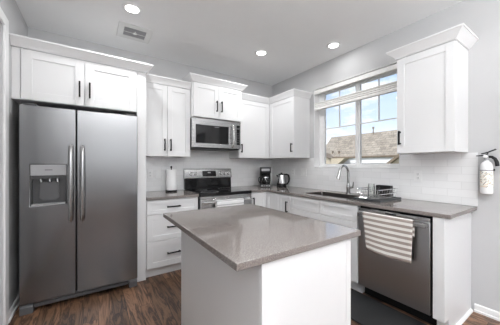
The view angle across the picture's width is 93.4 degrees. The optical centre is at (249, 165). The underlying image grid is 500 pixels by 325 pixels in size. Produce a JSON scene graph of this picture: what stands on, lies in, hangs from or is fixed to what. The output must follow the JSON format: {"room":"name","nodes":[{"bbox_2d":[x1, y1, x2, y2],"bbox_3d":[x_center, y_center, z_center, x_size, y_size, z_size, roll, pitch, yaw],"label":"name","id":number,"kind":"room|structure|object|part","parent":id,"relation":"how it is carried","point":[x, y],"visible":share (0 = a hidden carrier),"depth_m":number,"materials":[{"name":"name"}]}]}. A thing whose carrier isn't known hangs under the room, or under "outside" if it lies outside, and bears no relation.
{"room":"kitchen","nodes":[
{"label":"kitchen","id":0,"kind":"room"},
{"bbox_2d":[0,0,27,324],"bbox_3d":[-0.441,-0.104,-0.525,0.150,2.744,7.200,0,0,-34],"label":"wall","id":1,"kind":"structure","parent":0,"point":[17,24],"depth_m":2.04,"materials":[{"name":"grey paint"}]},
{"bbox_2d":[0,7,8,324],"bbox_3d":[-1.692,0.055,1.435,0.117,2.424,1.020,0,0,-34],"label":"door","id":2,"kind":"structure","parent":1,"relation":"in","point":[5,23],"depth_m":1.82,"materials":[{"name":"white paint"}]},
{"bbox_2d":[9,294,18,322],"bbox_3d":[-2.151,1.234,2.202,0.022,0.067,0.761,0,0,-34],"label":"baseboard","id":3,"kind":"structure","parent":1,"relation":"attached to","point":[12,310],"depth_m":2.02,"materials":[{"name":"white paint"}]},
{"bbox_2d":[28,27,271,191],"bbox_3d":[-1.020,-0.104,3.503,3.648,2.744,0.150,0,0,-34],"label":"wall","id":4,"kind":"structure","parent":0,"point":[161,67],"depth_m":3.25,"materials":[{"name":"grey paint"}]},
{"bbox_2d":[9,33,152,114],"bbox_3d":[-1.713,-0.834,2.542,1.128,0.527,0.682,0,0,-34],"label":"upper cabinet","id":5,"kind":"object","parent":4,"relation":"attached to","point":[39,78],"visible":0.99,"depth_m":2.23,"materials":[{"name":"white paint"}]},
{"bbox_3d":[-1.796,-0.792,2.164,0.449,0.436,0.020,0,0,-34],"label":"door","id":6,"kind":"part","parent":5,"relation":"part of","materials":[{"name":"white paint"}]},
{"bbox_3d":[-1.624,-0.724,2.244,0.014,0.150,0.036,0,0,-34],"label":"handle","id":7,"kind":"part","parent":5,"relation":"part of","materials":[{"name":"black metal"}]},
{"bbox_3d":[-1.603,-1.057,2.378,1.128,0.080,0.288,0,0,-34],"label":"crown molding","id":8,"kind":"part","parent":5,"relation":"part of","materials":[{"name":"white paint"}]},
{"bbox_3d":[-1.557,-0.724,2.289,0.014,0.150,0.036,0,0,-34],"label":"handle","id":9,"kind":"part","parent":5,"relation":"part of","materials":[{"name":"black metal"}]},
{"bbox_3d":[-1.415,-0.792,2.417,0.454,0.436,0.020,0,0,-34],"label":"door","id":10,"kind":"part","parent":5,"relation":"part of","materials":[{"name":"white paint"}]},
{"bbox_2d":[147,170,152,177],"bbox_3d":[-1.347,0.118,3.180,0.072,0.116,0.009,0,0,-34],"label":"wall outlet","id":11,"kind":"object","parent":4,"relation":"attached to","point":[149,172],"visible":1,"depth_m":3.18,"materials":[{"name":"white plastic"}]},
{"bbox_2d":[146,74,191,157],"bbox_3d":[-1.126,-0.605,3.110,0.598,0.985,0.385,0,0,-34],"label":"upper cabinet","id":12,"kind":"object","parent":4,"relation":"attached to","point":[167,107],"visible":0.91,"depth_m":3.00,"materials":[{"name":"white paint"}]},
{"bbox_3d":[-1.180,-0.562,2.922,0.294,0.896,0.020,0,0,-34],"label":"door","id":13,"kind":"part","parent":12,"relation":"part of","materials":[{"name":"white paint"}]},
{"bbox_3d":[-1.035,-1.057,2.973,0.598,0.080,0.055,0,0,-34],"label":"crown molding","id":14,"kind":"part","parent":12,"relation":"part of","materials":[{"name":"white paint"}]},
{"bbox_3d":[-0.932,-0.562,3.087,0.294,0.896,0.020,0,0,-34],"label":"door","id":15,"kind":"part","parent":12,"relation":"part of","materials":[{"name":"white paint"}]},
{"bbox_2d":[146,150,271,191],"bbox_3d":[-0.531,0.062,3.733,2.278,0.588,0.008,0,0,-34],"label":"backsplash","id":16,"kind":"structure","parent":4,"relation":"attached to","point":[245,172],"depth_m":3.63,"materials":[{"name":"white tile"}]},
{"bbox_2d":[182,72,247,122],"bbox_3d":[-0.533,-0.916,3.450,0.882,0.541,0.477,0,0,-34],"label":"upper cabinet","id":17,"kind":"object","parent":4,"relation":"attached to","point":[207,101],"visible":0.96,"depth_m":3.27,"materials":[{"name":"white paint"}]},
{"bbox_3d":[-0.595,-0.876,3.209,0.364,0.452,0.020,0,0,-34],"label":"door","id":18,"kind":"part","parent":17,"relation":"part of","materials":[{"name":"white paint"}]},
{"bbox_3d":[-0.533,-1.147,3.450,0.882,0.080,0.477,0,0,-34],"label":"crown molding","id":19,"kind":"part","parent":17,"relation":"part of","materials":[{"name":"white paint"}]},
{"bbox_2d":[190,117,240,150],"bbox_3d":[-0.542,-0.434,3.463,0.756,0.416,0.444,0,0,-34],"label":"microwave","id":20,"kind":"object","parent":17,"relation":"attached to","point":[205,134],"visible":0.98,"depth_m":3.31,"materials":[{"name":"grey metal"}]},
{"bbox_3d":[-0.246,-0.429,3.437,0.030,0.345,0.072,0,0,-34],"label":"handle","id":21,"kind":"part","parent":20,"relation":"part of","materials":[{"name":"silver metal"}]},
{"bbox_3d":[-0.181,-0.443,3.531,0.079,0.397,0.027,0,0,-34],"label":"control panel","id":22,"kind":"part","parent":20,"relation":"part of","materials":[{"name":"silver metal"}]},
{"bbox_3d":[-0.287,-0.876,3.413,0.366,0.452,0.020,0,0,-34],"label":"door","id":23,"kind":"part","parent":17,"relation":"part of","materials":[{"name":"white paint"}]},
{"bbox_2d":[229,92,268,158],"bbox_3d":[0.004,-0.605,3.862,0.582,0.985,0.385,0,0,-34],"label":"upper cabinet","id":24,"kind":"object","parent":4,"relation":"attached to","point":[254,122],"visible":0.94,"depth_m":3.75,"materials":[{"name":"white paint"}]},
{"bbox_3d":[0.073,-0.562,3.755,0.571,0.896,0.020,0,0,-34],"label":"door","id":25,"kind":"part","parent":24,"relation":"part of","materials":[{"name":"white paint"}]},
{"bbox_3d":[0.095,-1.057,3.725,0.582,0.080,0.055,0,0,-34],"label":"crown molding","id":26,"kind":"part","parent":24,"relation":"part of","materials":[{"name":"white paint"}]},
{"bbox_2d":[15,0,463,85],"bbox_3d":[1.015,-1.536,0.444,3.648,0.120,7.500,0,0,-34],"label":"ceiling","id":27,"kind":"structure","parent":0,"point":[219,36],"depth_m":2.47,"materials":[{"name":"paint"}]},
{"bbox_2d":[122,2,141,14],"bbox_3d":[-1.111,-1.471,2.218,0.176,0.010,0.176,0,0,-34],"label":"recessed light","id":28,"kind":"object","parent":27,"relation":"in","point":[131,8],"visible":1,"depth_m":2.21,"materials":[{"name":"white paint"}]},
{"bbox_2d":[116,21,153,43],"bbox_3d":[-1.283,-1.468,2.622,0.336,0.014,0.320,0,0,-34],"label":"ceiling vent","id":29,"kind":"object","parent":27,"relation":"in","point":[126,30],"visible":1,"depth_m":2.60,"materials":[{"name":"white metal"}]},
{"bbox_2d":[255,50,267,55],"bbox_3d":[0.148,-1.471,3.093,0.176,0.010,0.176,0,0,-34],"label":"recessed light","id":30,"kind":"object","parent":27,"relation":"in","point":[258,52],"visible":1,"depth_m":3.07,"materials":[{"name":"white paint"}]},
{"bbox_2d":[326,41,340,48],"bbox_3d":[1.028,-1.471,2.894,0.176,0.010,0.176,0,0,-34],"label":"recessed light","id":31,"kind":"object","parent":27,"relation":"in","point":[332,45],"visible":1,"depth_m":2.89,"materials":[{"name":"white paint"}]},
{"bbox_2d":[8,269,499,324],"bbox_3d":[1.015,1.328,0.444,3.648,0.120,7.500,0,0,-34],"label":"floor","id":32,"kind":"structure","parent":0,"point":[155,300],"depth_m":2.07,"materials":[{"name":"brown wood"}]},
{"bbox_2d":[19,103,136,315],"bbox_3d":[-1.719,0.366,2.463,0.904,1.800,0.749,0,0,-34],"label":"refrigerator","id":33,"kind":"object","parent":32,"relation":"on","point":[78,171],"visible":1,"depth_m":2.17,"materials":[{"name":"grey metal"}]},
{"bbox_3d":[-1.790,0.334,2.101,0.384,1.697,0.068,0,0,-34],"label":"freezer door","id":34,"kind":"part","parent":33,"relation":"part of","materials":[{"name":"silver metal"}]},
{"bbox_3d":[-1.778,0.043,2.084,0.242,0.095,0.033,0,0,-34],"label":"dispenser panel","id":35,"kind":"part","parent":33,"relation":"part of","materials":[{"name":"grey plastic"}]},
{"bbox_3d":[-1.619,0.165,2.127,0.041,0.708,0.080,0,0,-34],"label":"handle","id":36,"kind":"part","parent":33,"relation":"part of","materials":[{"name":"metal"}]},
{"bbox_3d":[-1.547,0.165,2.175,0.041,0.708,0.080,0,0,-34],"label":"handle","id":37,"kind":"part","parent":33,"relation":"part of","materials":[{"name":"metal"}]},
{"bbox_3d":[-1.411,0.334,2.354,0.512,1.697,0.068,0,0,-34],"label":"fridge door","id":38,"kind":"part","parent":33,"relation":"part of","materials":[{"name":"silver metal"}]},
{"bbox_2d":[135,72,145,281],"bbox_3d":[-1.353,0.126,2.827,0.090,2.282,0.605,0,0,-34],"label":"panel","id":39,"kind":"object","parent":32,"relation":"on","point":[141,77],"visible":0.71,"depth_m":2.58,"materials":[{"name":"white paint"}]},
{"bbox_2d":[146,197,197,277],"bbox_3d":[-1.051,0.828,2.995,0.595,0.878,0.661,0,0,-34],"label":"base cabinet","id":40,"kind":"object","parent":32,"relation":"on","point":[163,238],"visible":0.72,"depth_m":2.69,"materials":[{"name":"white paint"}]},
{"bbox_3d":[-0.893,1.006,2.758,0.587,0.291,0.020,0,0,-34],"label":"drawer","id":41,"kind":"part","parent":40,"relation":"part of","materials":[{"name":"white paint"}]},
{"bbox_3d":[-0.893,0.706,2.758,0.587,0.299,0.020,0,0,-34],"label":"drawer","id":42,"kind":"part","parent":40,"relation":"part of","materials":[{"name":"white paint"}]},
{"bbox_2d":[146,190,198,200],"bbox_3d":[-1.054,0.372,3.001,0.598,0.030,0.629,0,0,-34],"label":"countertop","id":43,"kind":"structure","parent":40,"relation":"on","point":[155,195],"depth_m":2.87,"materials":[{"name":"grey stone"}]},
{"bbox_3d":[-0.893,0.475,2.758,0.587,0.151,0.020,0,0,-34],"label":"drawer","id":44,"kind":"part","parent":40,"relation":"part of","materials":[{"name":"white paint"}]},
{"bbox_2d":[183,168,251,208],"bbox_3d":[-0.453,0.650,3.336,0.761,1.196,0.717,0,0,-34],"label":"range","id":45,"kind":"object","parent":32,"relation":"on","point":[197,180],"visible":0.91,"depth_m":3.42,"materials":[{"name":"grey metal"}]},
{"bbox_3d":[-0.629,0.122,3.601,0.761,0.140,0.076,0,0,-34],"label":"control panel","id":46,"kind":"part","parent":45,"relation":"part of","materials":[{"name":"silver metal"}]},
{"bbox_2d":[185,187,251,196],"bbox_3d":[-0.454,0.373,3.337,0.761,0.042,0.582,0,0,-34],"label":"cooktop","id":47,"kind":"object","parent":45,"relation":"in","point":[202,191],"depth_m":3.22,"materials":[{"name":"black glass"}]},
{"bbox_3d":[-0.299,0.739,3.105,0.753,0.628,0.038,0,0,-34],"label":"oven door","id":48,"kind":"part","parent":45,"relation":"part of","materials":[{"name":"silver metal"}]},
{"bbox_3d":[-0.272,0.462,3.064,0.701,0.025,0.063,0,0,-34],"label":"handle","id":49,"kind":"part","parent":45,"relation":"part of","materials":[{"name":"silver metal"}]},
{"bbox_2d":[215,198,243,206],"bbox_3d":[-0.257,0.609,3.046,0.398,0.338,0.051,0,0,-34],"label":"dish towel","id":50,"kind":"object","parent":45,"relation":"hanging from","point":[240,201],"visible":0.4,"depth_m":3.03,"materials":[{"name":"white fabric"}]},
{"bbox_2d":[251,191,278,209],"bbox_3d":[0.286,0.828,3.744,0.905,0.878,0.894,0,0,-34],"label":"base cabinet","id":51,"kind":"object","parent":32,"relation":"on","point":[265,199],"visible":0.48,"depth_m":3.42,"materials":[{"name":"white paint"}]},
{"bbox_3d":[0.118,0.775,3.430,0.272,0.751,0.020,0,0,-34],"label":"door","id":52,"kind":"part","parent":51,"relation":"part of","materials":[{"name":"white paint"}]},
{"bbox_3d":[0.324,0.775,3.393,0.020,0.751,0.262,0,0,-34],"label":"door","id":53,"kind":"part","parent":51,"relation":"part of","materials":[{"name":"white paint"}]},
{"bbox_2d":[234,185,476,218],"bbox_3d":[0.812,0.372,2.944,0.897,0.030,2.790,0,0,-34],"label":"countertop","id":54,"kind":"structure","parent":51,"relation":"on","point":[434,209],"depth_m":2.20,"materials":[{"name":"grey stone"}]},
{"bbox_2d":[258,167,270,186],"bbox_3d":[0.239,0.194,3.920,0.207,0.325,0.214,0,0,1],"label":"coffee maker","id":55,"kind":"object","parent":54,"relation":"on","point":[265,172],"visible":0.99,"depth_m":3.83,"materials":[{"name":"black plastic"}]},
{"bbox_2d":[276,173,289,186],"bbox_3d":[0.543,0.239,3.921,0.204,0.234,0.166,0,0,32],"label":"electric kettle","id":56,"kind":"object","parent":54,"relation":"on","point":[281,181],"visible":1,"depth_m":3.88,"materials":[{"name":"silver metal"}]},
{"bbox_2d":[306,191,359,199],"bbox_3d":[1.023,0.460,2.845,0.377,0.206,0.692,0,0,-34],"label":"sink","id":57,"kind":"object","parent":54,"relation":"in","point":[322,193],"visible":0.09,"depth_m":3.04,"materials":[{"name":"metal"}]},
{"bbox_2d":[336,165,353,193],"bbox_3d":[1.175,0.175,2.897,0.250,0.361,0.111,0,0,-34],"label":"faucet","id":58,"kind":"object","parent":54,"relation":"on","point":[348,187],"visible":1,"depth_m":2.95,"materials":[{"name":"metal"}]},
{"bbox_3d":[1.169,0.110,2.925,0.196,0.231,0.029,0,0,-32],"label":"spout","id":59,"kind":"part","parent":58,"relation":"part of","materials":[{"name":"metal"}]},
{"bbox_2d":[353,196,400,202],"bbox_3d":[1.325,0.345,2.450,0.420,0.022,0.278,0,0,-34],"label":"tray","id":60,"kind":"object","parent":54,"relation":"on","point":[354,198],"visible":0.62,"depth_m":2.36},
{"bbox_2d":[356,186,397,199],"bbox_3d":[1.326,0.291,2.456,0.377,0.103,0.240,0,0,-34],"label":"dish rack","id":61,"kind":"object","parent":60,"relation":"on","point":[360,192],"visible":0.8,"depth_m":2.40,"materials":[{"name":"silver metal"}]},
{"bbox_2d":[376,185,392,196],"bbox_3d":[1.441,0.272,2.528,0.054,0.112,0.150,0,0,-34],"label":"caddy","id":62,"kind":"object","parent":61,"relation":"in","point":[382,187],"visible":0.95,"depth_m":2.50,"materials":[{"name":"black plastic"}]},
{"bbox_2d":[181,231,350,324],"bbox_3d":[0.033,0.828,1.545,0.652,0.878,1.033,0,0,-34],"label":"kitchen island","id":63,"kind":"object","parent":32,"relation":"on","point":[311,287],"visible":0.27,"depth_m":1.14,"materials":[{"name":"white paint"}]},
{"bbox_2d":[163,204,360,270],"bbox_3d":[-0.019,0.372,1.524,0.790,0.030,1.084,0,0,-34],"label":"island countertop","id":64,"kind":"structure","parent":63,"relation":"on","point":[244,236],"depth_m":1.25,"materials":[{"name":"grey stone"}]},
{"bbox_3d":[0.274,0.828,1.092,0.552,0.878,0.012,0,0,-34],"label":"panel","id":65,"kind":"part","parent":63,"relation":"part of","materials":[{"name":"white paint"}]},
{"bbox_3d":[0.240,0.772,1.685,0.040,0.766,1.031,0,0,-34],"label":"frame","id":66,"kind":"part","parent":63,"relation":"part of","materials":[{"name":"white paint"}]},
{"bbox_2d":[278,193,291,212],"bbox_3d":[0.704,0.828,3.336,0.661,0.878,0.245,0,0,-34],"label":"base cabinet","id":67,"kind":"object","parent":32,"relation":"on","point":[284,200],"visible":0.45,"depth_m":3.18,"materials":[{"name":"white paint"}]},
{"bbox_2d":[291,195,364,292],"bbox_3d":[1.032,0.828,2.842,0.661,0.878,0.937,0,0,-34],"label":"base cabinet","id":68,"kind":"object","parent":32,"relation":"on","point":[343,214],"visible":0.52,"depth_m":2.48,"materials":[{"name":"white paint"}]},
{"bbox_3d":[0.666,0.476,2.879,0.020,0.152,0.462,0,0,-34],"label":"drawer","id":69,"kind":"part","parent":68,"relation":"part of","materials":[{"name":"white paint"}]},
{"bbox_3d":[0.666,0.854,2.879,0.020,0.594,0.462,0,0,-34],"label":"door","id":70,"kind":"part","parent":68,"relation":"part of","materials":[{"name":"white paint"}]},
{"bbox_3d":[0.924,0.476,2.490,0.020,0.152,0.463,0,0,-34],"label":"drawer","id":71,"kind":"part","parent":68,"relation":"part of","materials":[{"name":"white paint"}]},
{"bbox_3d":[0.924,0.854,2.490,0.020,0.594,0.463,0,0,-34],"label":"door","id":72,"kind":"part","parent":68,"relation":"part of","materials":[{"name":"white paint"}]},
{"bbox_2d":[351,289,426,324],"bbox_3d":[0.978,1.261,2.100,0.425,0.012,0.960,0,0,-34],"label":"kitchen mat","id":73,"kind":"object","parent":32,"relation":"on","point":[365,310],"visible":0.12,"depth_m":1.99,"materials":[{"name":"rubber"}]},
{"bbox_2d":[357,206,436,324],"bbox_3d":[1.442,0.830,2.186,0.648,0.872,0.596,0,0,-34],"label":"dishwasher","id":74,"kind":"object","parent":32,"relation":"on","point":[408,287],"visible":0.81,"depth_m":1.95,"materials":[{"name":"silver metal"}]},
{"bbox_2d":[362,211,414,262],"bbox_3d":[1.169,0.606,2.022,0.047,0.351,0.414,0,0,-34],"label":"dish towel","id":75,"kind":"object","parent":74,"relation":"hanging from","point":[387,236],"visible":0.98,"depth_m":1.98,"materials":[{"name":"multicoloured fabric"}]},
{"bbox_3d":[1.193,0.463,2.021,0.050,0.036,0.558,0,0,-34],"label":"handle","id":76,"kind":"part","parent":74,"relation":"part of","materials":[{"name":"silver metal"}]},
{"bbox_3d":[1.227,0.423,2.048,0.037,0.030,0.583,0,0,-34],"label":"control panel","id":77,"kind":"part","parent":74,"relation":"part of","materials":[{"name":"silver metal"}]},
{"bbox_2d":[433,212,472,324],"bbox_3d":[1.667,0.828,1.915,0.626,0.878,0.091,0,0,-34],"label":"end panel","id":78,"kind":"object","parent":32,"relation":"on","point":[451,237],"visible":0.82,"depth_m":1.80,"materials":[{"name":"white paint"}]},
{"bbox_3d":[1.711,1.257,1.900,0.526,0.020,0.018,0,0,-34],"label":"shoe molding","id":79,"kind":"part","parent":78,"relation":"part of","materials":[{"name":"white paint"}]},
{"bbox_2d":[272,0,499,311],"bbox_3d":[2.471,-0.104,1.412,0.150,2.744,7.200,0,0,-34],"label":"wall","id":80,"kind":"structure","parent":0,"point":[482,17],"depth_m":2.04,"materials":[{"name":"grey paint"}]},
{"bbox_2d":[269,88,311,158],"bbox_3d":[0.521,-0.605,3.860,0.385,0.985,0.959,0,0,-34],"label":"upper cabinet","id":81,"kind":"object","parent":80,"relation":"attached to","point":[289,118],"visible":0.98,"depth_m":3.58,"materials":[{"name":"white paint"}]},
{"bbox_3d":[0.494,-0.562,3.670,0.020,0.896,0.555,0,0,-34],"label":"door","id":82,"kind":"part","parent":81,"relation":"part of","materials":[{"name":"white paint"}]},
{"bbox_3d":[0.612,-1.057,3.723,0.385,0.080,0.630,0,0,-34],"label":"crown molding","id":83,"kind":"part","parent":81,"relation":"part of","materials":[{"name":"white paint"}]},
{"bbox_2d":[314,62,399,168],"bbox_3d":[1.354,-0.548,3.083,0.158,1.167,1.186,0,0,-34],"label":"window","id":84,"kind":"structure","parent":80,"relation":"in","point":[320,129],"depth_m":3.14,"materials":[{"name":"white paint"}]},
{"bbox_3d":[1.264,-0.536,3.315,0.036,1.084,0.544,0,0,-34],"label":"sash","id":85,"kind":"part","parent":84,"relation":"part of","materials":[{"name":"white paint"}]},
{"bbox_2d":[314,64,396,110],"bbox_3d":[1.305,-0.963,3.050,0.047,0.294,1.171,0,0,-34],"label":"window shade","id":86,"kind":"object","parent":84,"relation":"attached to","point":[390,87],"visible":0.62,"depth_m":2.94,"materials":[{"name":"white plastic"}]},
{"bbox_3d":[1.304,-0.915,3.049,0.044,0.013,1.171,0,0,-34],"label":"rail","id":87,"kind":"part","parent":86,"relation":"part of","materials":[{"name":"white plastic"}]},
{"bbox_3d":[1.304,-0.828,3.049,0.044,0.024,1.171,0,0,-34],"label":"rail","id":88,"kind":"part","parent":86,"relation":"part of","materials":[{"name":"white plastic"}]},
{"bbox_3d":[1.568,-0.536,2.859,0.036,1.084,0.520,0,0,-34],"label":"sash","id":89,"kind":"part","parent":84,"relation":"part of","materials":[{"name":"white paint"}]},
{"bbox_2d":[272,152,477,206],"bbox_3d":[1.191,0.123,3.193,0.008,0.466,2.796,0,0,-34],"label":"backsplash","id":90,"kind":"structure","parent":80,"relation":"attached to","point":[452,178],"depth_m":2.46,"materials":[{"name":"white tile"}]},
{"bbox_2d":[414,170,421,181],"bbox_3d":[1.710,0.111,2.397,0.009,0.116,0.072,0,0,-34],"label":"wall outlet","id":91,"kind":"object","parent":80,"relation":"attached to","point":[417,173],"visible":1,"depth_m":2.40,"materials":[{"name":"white plastic"}]},
{"bbox_2d":[386,23,478,153],"bbox_3d":[1.645,-0.604,2.158,0.398,0.983,0.577,0,0,-34],"label":"upper cabinet","id":92,"kind":"object","parent":80,"relation":"attached to","point":[432,84],"visible":1,"depth_m":2.04,"materials":[{"name":"white paint"}]},
{"bbox_3d":[1.417,-0.259,2.232,0.036,0.130,0.014,0,0,-34],"label":"handle","id":93,"kind":"part","parent":92,"relation":"part of","materials":[{"name":"black metal"}]},
{"bbox_3d":[1.544,-0.562,2.091,0.020,0.896,0.436,0,0,-34],"label":"door","id":94,"kind":"part","parent":92,"relation":"part of","materials":[{"name":"white paint"}]},
{"bbox_3d":[1.645,-1.056,2.158,0.398,0.078,0.577,0,0,-34],"label":"crown molding","id":95,"kind":"part","parent":92,"relation":"part of","materials":[{"name":"white paint"}]},
{"bbox_2d":[474,303,499,320],"bbox_3d":[3.167,1.234,0.209,0.022,0.067,4.406,0,0,-34],"label":"baseboard","id":96,"kind":"structure","parent":80,"relation":"attached to","point":[482,310],"depth_m":1.97,"materials":[{"name":"white paint"}]},
{"bbox_2d":[477,149,499,193],"bbox_3d":[1.968,0.051,1.949,0.092,0.370,0.143,0,0,-34],"label":"fire extinguisher","id":97,"kind":"object","parent":80,"relation":"attached to","point":[486,167],"visible":1,"depth_m":1.92,"materials":[{"name":"white metal"}]},
{"label":"outside","id":98,"kind":"structure","parent":0,"visible":0},
{"bbox_3d":[21.323,2.828,27.284,59.800,0.120,75.000,0,0,-34],"label":"ground","id":99,"kind":"structure","parent":98,"visible":0},
{"bbox_2d":[326,127,398,163],"bbox_3d":[10.197,0.217,9.704,3.800,5.099,16.850,0,0,-34],"label":"neighbor house","id":100,"kind":"structure","parent":99,"relation":"on","point":[377,147],"depth_m":13.85,"materials":[{"name":"brown"}]},
{"bbox_3d":[-1.069,0.183,3.201,0.150,0.346,0.150,0,0,-34],"label":"paper towel holder","id":101,"kind":"object","parent":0,"visible":0},
{"bbox_2d":[166,170,176,189],"bbox_3d":[-1.069,0.198,3.200,0.137,0.274,0.138,0,0,-34],"label":"paper towel roll","id":102,"kind":"object","parent":101,"relation":"on","point":[171,175],"visible":0.97,"depth_m":3.14,"materials":[{"name":"white paper"}]}
]}

